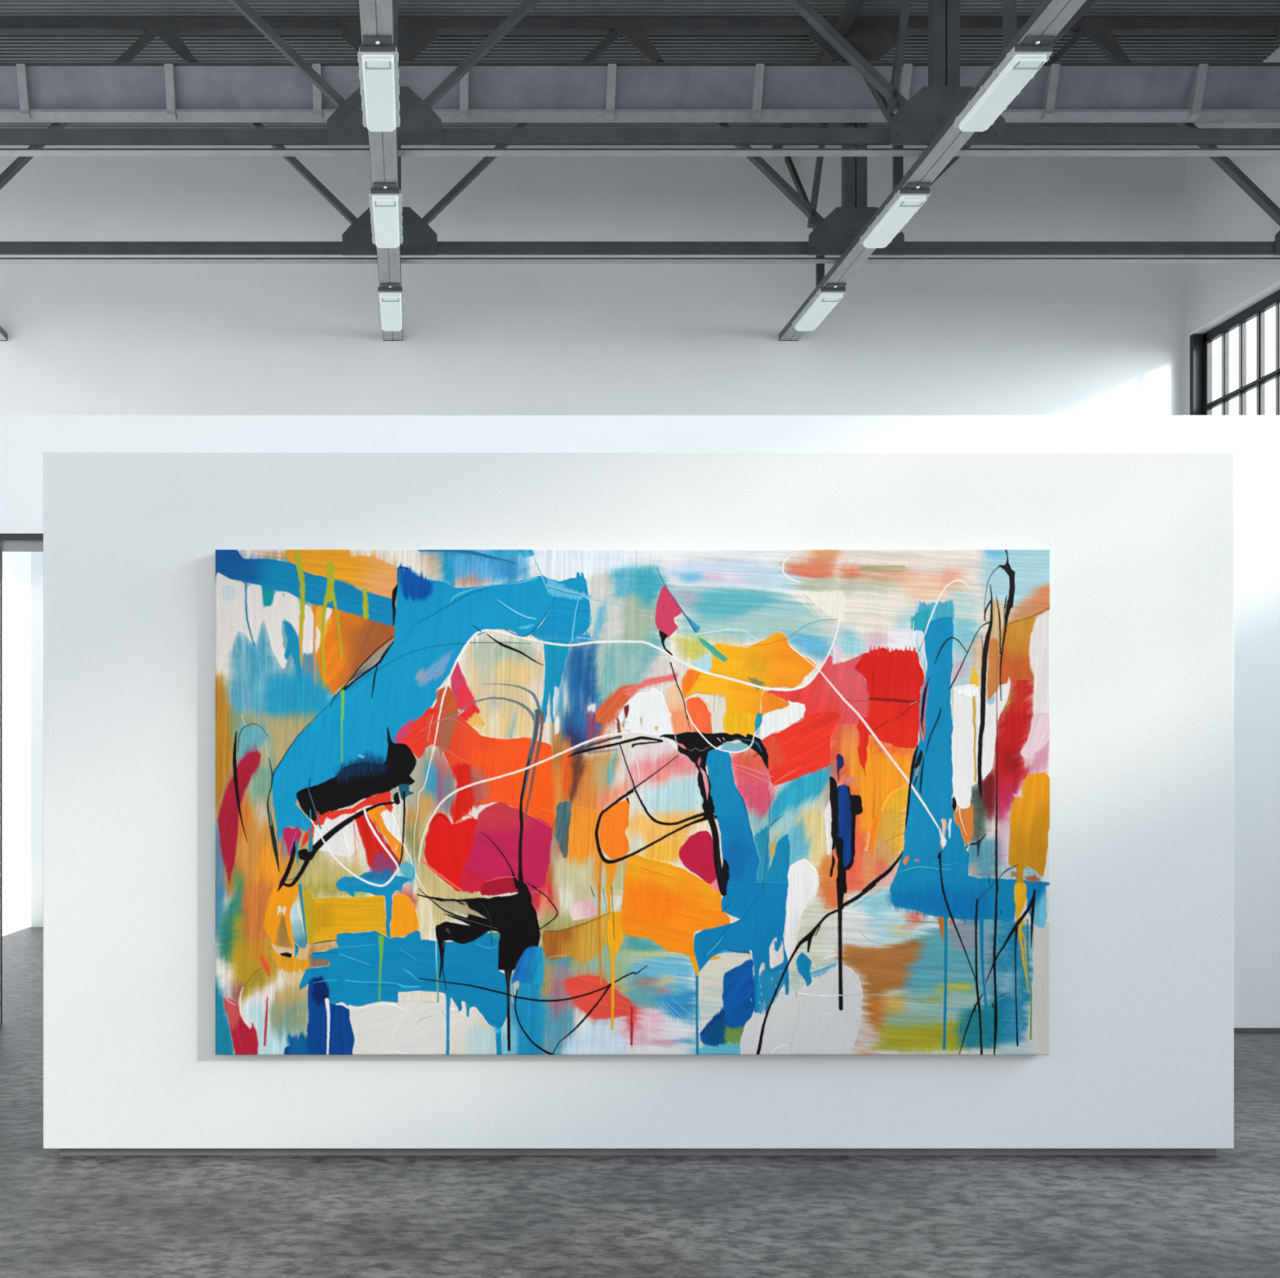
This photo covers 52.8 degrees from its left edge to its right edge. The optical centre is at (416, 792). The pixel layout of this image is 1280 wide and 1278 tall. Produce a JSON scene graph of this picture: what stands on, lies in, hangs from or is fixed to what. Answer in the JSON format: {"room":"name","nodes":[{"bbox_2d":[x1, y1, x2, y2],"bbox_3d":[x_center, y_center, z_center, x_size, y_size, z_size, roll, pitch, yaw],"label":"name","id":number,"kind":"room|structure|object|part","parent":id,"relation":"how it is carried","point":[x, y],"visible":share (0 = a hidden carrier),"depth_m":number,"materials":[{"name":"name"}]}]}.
{"room":"museum","nodes":[
{"label":"museum","id":0,"kind":"room"},
{"bbox_2d":[2,551,31,587],"bbox_3d":[-4.660,-0.750,11.921,0.200,4.700,6.362,0,0,0],"label":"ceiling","id":1,"kind":"structure","parent":0,"point":[16,566],"depth_m":14.49,"materials":[{"name":"white paint"}]},
{"bbox_2d":[31,551,43,927],"bbox_3d":[-0.780,-0.750,15.002,7.560,4.700,0.200,0,0,0],"label":"wall","id":2,"kind":"structure","parent":0,"point":[37,557],"depth_m":14.90,"materials":[{"name":"white paint"}]},
{"bbox_2d":[0,145,1186,415],"bbox_3d":[-0.480,-3.715,16.890,22.040,10.630,0.300,0,0,0],"label":"wall","id":3,"kind":"structure","parent":0,"point":[84,339],"depth_m":16.74,"materials":[{"name":"grey paint"}]},
{"bbox_2d":[0,325,8,341],"bbox_3d":[-5.560,-6.045,12.820,0.262,0.090,7.840,0,0,0],"label":"rail","id":4,"kind":"object","parent":3,"relation":"attached to","point":[3,335],"visible":1,"depth_m":16.61,"materials":[{"name":"grey metal"}]},
{"bbox_2d":[358,0,402,341],"bbox_3d":[-0.307,-6.045,12.820,0.262,0.090,7.840,0,0,0],"label":"rail","id":5,"kind":"object","parent":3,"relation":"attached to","point":[376,16],"visible":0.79,"depth_m":11.80,"materials":[{"name":"grey metal"}]},
{"bbox_2d":[357,35,399,131],"bbox_3d":[-0.307,-5.937,10.613,0.332,0.126,1.266,0,0,0],"label":"lamp","id":6,"kind":"object","parent":5,"relation":"attached to","point":[377,57],"visible":1,"depth_m":10.46,"materials":[{"name":"white plastic"}]},
{"bbox_2d":[368,182,403,248],"bbox_3d":[-0.307,-5.937,13.013,0.332,0.126,1.266,0,0,0],"label":"lamp","id":7,"kind":"object","parent":5,"relation":"attached to","point":[384,197],"visible":1,"depth_m":12.85,"materials":[{"name":"white plastic"}]},
{"bbox_2d":[376,283,404,331],"bbox_3d":[-0.307,-5.937,15.463,0.332,0.126,1.266,0,0,0],"label":"lamp","id":8,"kind":"object","parent":5,"relation":"attached to","point":[390,296],"visible":1,"depth_m":15.29,"materials":[{"name":"white plastic"}]},
{"bbox_2d":[784,156,824,287],"bbox_3d":[4.895,-7.284,15.970,0.091,2.383,1.596,0,0,1],"label":"hanger","id":9,"kind":"object","parent":3,"relation":"attached to","point":[820,268],"visible":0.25,"depth_m":15.99,"materials":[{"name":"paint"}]},
{"bbox_3d":[4.905,-7.575,15.970,0.052,1.800,1.597,0,0,2],"label":"raking arm","id":10,"kind":"part","parent":9,"relation":"part of","materials":[{"name":"paint"}]},
{"bbox_2d":[0,926,1279,1277],"bbox_3d":[-1.680,1.700,2.370,25.040,0.200,30.740,0,0,0],"label":"floor","id":11,"kind":"structure","parent":0,"point":[1218,1216],"depth_m":4.78,"materials":[{"name":"concrete"}]},
{"bbox_2d":[43,452,1233,1155],"bbox_3d":[0.971,0.059,5.641,5.196,3.083,0.300,0,0,0],"label":"display panel","id":12,"kind":"object","parent":11,"relation":"on","point":[1140,1062],"visible":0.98,"depth_m":5.49,"materials":[{"name":"paint"}]},
{"bbox_2d":[215,550,1049,1055],"bbox_3d":[0.933,0.044,5.458,3.596,2.178,0.066,0,0,0],"label":"abstract painting","id":13,"kind":"object","parent":12,"relation":"attached to","point":[468,802],"visible":1,"depth_m":5.42,"materials":[{"name":"paint"}]},
{"bbox_2d":[0,415,1279,1028],"bbox_3d":[-0.900,-0.468,8.555,20.600,4.077,0.370,0,0,0],"label":"wall","id":14,"kind":"structure","parent":0,"point":[1254,441],"depth_m":8.37,"materials":[{"name":"white paint"}]},
{"bbox_2d":[0,533,43,1022],"bbox_3d":[-2.042,-0.060,8.555,1.725,3.320,0.394,0,0,0],"label":"door frame","id":15,"kind":"structure","parent":14,"relation":"in","point":[8,542],"depth_m":8.72,"materials":[{"name":"black metal"}]},
{"bbox_2d":[1233,1028,1279,1031],"bbox_3d":[-0.910,1.585,8.557,20.580,0.030,0.325,0,0,0],"label":"baseboard","id":16,"kind":"structure","parent":14,"relation":"attached to","point":[1234,1029],"depth_m":8.39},
{"bbox_2d":[0,0,1279,128],"bbox_3d":[-0.480,-8.890,4.387,22.040,0.120,24.773,0,0,0],"label":"ceiling","id":17,"kind":"structure","parent":0,"point":[13,48],"depth_m":14.80,"materials":[{"name":"grey metal"}]},
{"bbox_2d":[0,17,1279,263],"bbox_3d":[-0.480,-7.456,14.403,21.400,2.724,0.212,0,0,0],"label":"roof truss","id":18,"kind":"object","parent":17,"relation":"attached to","point":[873,37],"visible":0.59,"depth_m":14.33,"materials":[{"name":"metal"}]},
{"bbox_3d":[-2.780,-8.521,14.321,0.550,0.391,0.025,0,0,0],"label":"gusset plate","id":19,"kind":"part","parent":18,"relation":"part of","materials":[{"name":"paint"}]},
{"bbox_3d":[-0.300,-8.527,14.321,1.080,0.401,0.025,0,0,0],"label":"gusset plate","id":20,"kind":"part","parent":18,"relation":"part of","materials":[{"name":"paint"}]},
{"bbox_3d":[-0.300,-6.384,14.315,1.080,0.540,0.037,0,0,0],"label":"gusset plate","id":21,"kind":"part","parent":18,"relation":"part of","materials":[{"name":"paint"}]},
{"bbox_3d":[-0.232,-7.498,14.390,0.120,2.397,0.108,0,0,0],"label":"post","id":22,"kind":"part","parent":18,"relation":"part of","materials":[{"name":"metal"}]},
{"bbox_3d":[2.530,-8.521,14.321,0.550,0.391,0.025,0,0,0],"label":"gusset plate","id":23,"kind":"part","parent":18,"relation":"part of","materials":[{"name":"paint"}]},
{"bbox_2d":[772,0,865,148],"bbox_3d":[4.800,-8.629,13.070,0.120,0.137,7.340,0,0,0],"label":"tie beam","id":24,"kind":"structure","parent":18,"relation":"attached to","point":[851,8],"depth_m":14.05,"materials":[{"name":"metal"}]},
{"bbox_3d":[4.942,-7.498,14.390,0.120,2.397,0.108,0,0,0],"label":"post","id":25,"kind":"part","parent":18,"relation":"part of","materials":[{"name":"metal"}]},
{"bbox_3d":[5.010,-8.527,14.321,1.080,0.401,0.025,0,0,0],"label":"gusset plate","id":26,"kind":"part","parent":18,"relation":"part of","materials":[{"name":"paint"}]},
{"bbox_3d":[5.010,-6.384,14.315,1.080,0.540,0.037,0,0,0],"label":"gusset plate","id":27,"kind":"part","parent":18,"relation":"part of","materials":[{"name":"paint"}]},
{"bbox_3d":[5.078,-7.498,14.390,0.120,2.397,0.108,0,0,0],"label":"post","id":28,"kind":"part","parent":18,"relation":"part of","materials":[{"name":"metal"}]},
{"bbox_2d":[848,40,902,190],"bbox_3d":[4.895,-7.308,13.527,0.091,2.433,1.612,0,0,1],"label":"hanger","id":29,"kind":"object","parent":18,"relation":"attached to","point":[897,162],"visible":0.32,"depth_m":12.93,"materials":[{"name":"paint"}]},
{"bbox_3d":[4.905,-7.600,13.527,0.052,1.850,1.612,0,0,2],"label":"raking arm","id":30,"kind":"part","parent":29,"relation":"part of","materials":[{"name":"paint"}]},
{"bbox_2d":[778,0,1085,341],"bbox_3d":[4.955,-6.045,12.820,0.262,0.090,7.840,0,0,0],"label":"rail","id":31,"kind":"object","parent":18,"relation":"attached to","point":[1051,16],"visible":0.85,"depth_m":11.80,"materials":[{"name":"grey metal"}]},
{"bbox_2d":[791,283,846,331],"bbox_3d":[4.955,-5.937,15.463,0.332,0.126,1.266,0,0,0],"label":"lamp","id":32,"kind":"object","parent":31,"relation":"attached to","point":[827,297],"visible":1,"depth_m":15.29,"materials":[{"name":"white plastic"}]},
{"bbox_2d":[858,182,931,248],"bbox_3d":[4.955,-5.937,13.013,0.332,0.126,1.266,0,0,0],"label":"lamp","id":33,"kind":"object","parent":31,"relation":"attached to","point":[908,200],"visible":1,"depth_m":12.86,"materials":[{"name":"white plastic"}]},
{"bbox_2d":[952,35,1055,131],"bbox_3d":[4.955,-5.937,10.613,0.332,0.126,1.266,0,0,0],"label":"lamp","id":34,"kind":"object","parent":31,"relation":"attached to","point":[1020,65],"visible":1,"depth_m":10.47,"materials":[{"name":"white plastic"}]},
{"bbox_3d":[7.840,-8.521,14.321,0.550,0.391,0.025,0,0,0],"label":"gusset plate","id":35,"kind":"part","parent":18,"relation":"part of","materials":[{"name":"paint"}]},
{"bbox_3d":[10.000,-8.527,14.321,0.440,0.401,0.025,0,0,0],"label":"gusset plate","id":36,"kind":"part","parent":18,"relation":"part of","materials":[{"name":"paint"}]},
{"bbox_3d":[10.000,-6.384,14.321,0.440,0.540,0.025,0,0,0],"label":"gusset plate","id":37,"kind":"part","parent":18,"relation":"part of","materials":[{"name":"paint"}]},
{"bbox_2d":[0,0,1279,156],"bbox_3d":[-0.480,-7.456,11.959,21.400,2.724,0.212,0,0,0],"label":"roof truss","id":38,"kind":"object","parent":17,"relation":"attached to","point":[917,120],"visible":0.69,"depth_m":11.89,"materials":[{"name":"metal"}]},
{"bbox_3d":[-0.300,-6.384,11.871,1.080,0.540,0.037,0,0,0],"label":"gusset plate","id":39,"kind":"part","parent":38,"relation":"part of","materials":[{"name":"paint"}]},
{"bbox_3d":[-0.232,-7.498,11.946,0.120,2.397,0.108,0,0,0],"label":"post","id":40,"kind":"part","parent":38,"relation":"part of","materials":[{"name":"metal"}]},
{"bbox_3d":[4.942,-7.498,11.946,0.120,2.397,0.108,0,0,0],"label":"post","id":41,"kind":"part","parent":38,"relation":"part of","materials":[{"name":"metal"}]},
{"bbox_3d":[5.010,-6.384,11.871,1.080,0.540,0.037,0,0,0],"label":"gusset plate","id":42,"kind":"part","parent":38,"relation":"part of","materials":[{"name":"paint"}]},
{"bbox_3d":[5.078,-7.498,11.946,0.120,2.397,0.108,0,0,0],"label":"post","id":43,"kind":"part","parent":38,"relation":"part of","materials":[{"name":"metal"}]},
{"bbox_2d":[1002,0,1016,51],"bbox_3d":[4.895,-7.308,11.105,0.091,2.432,1.568,0,0,1],"label":"hanger","id":44,"kind":"object","parent":38,"relation":"attached to","point":[1009,6],"visible":0.67,"depth_m":10.33,"materials":[{"name":"paint"}]},
{"bbox_2d":[1186,45,1279,415],"bbox_3d":[10.390,-3.715,2.870,0.300,10.630,27.740,0,0,0],"label":"wall","id":45,"kind":"structure","parent":0,"point":[1218,209],"depth_m":15.92,"materials":[{"name":"paint"}]},
{"bbox_2d":[0,62,1279,122],"bbox_3d":[-0.480,-7.849,14.134,21.400,0.532,0.333,0,0,0],"label":"beam","id":46,"kind":"structure","parent":45,"relation":"attached to","point":[30,91],"depth_m":14.11,"materials":[{"name":"metal"}]},
{"bbox_2d":[1189,280,1279,335],"bbox_3d":[10.339,-6.058,3.710,0.202,0.025,25.900,0,0,0],"label":"trim","id":47,"kind":"structure","parent":45,"relation":"attached to","point":[1275,286],"depth_m":15.74,"materials":[{"name":"white paint"}]},
{"bbox_2d":[1190,289,1279,415],"bbox_3d":[10.345,-4.720,15.041,0.210,2.640,3.238,0,0,0],"label":"window","id":48,"kind":"structure","parent":45,"relation":"in","point":[1202,403],"depth_m":16.01,"materials":[{"name":"black metal"}]}
]}

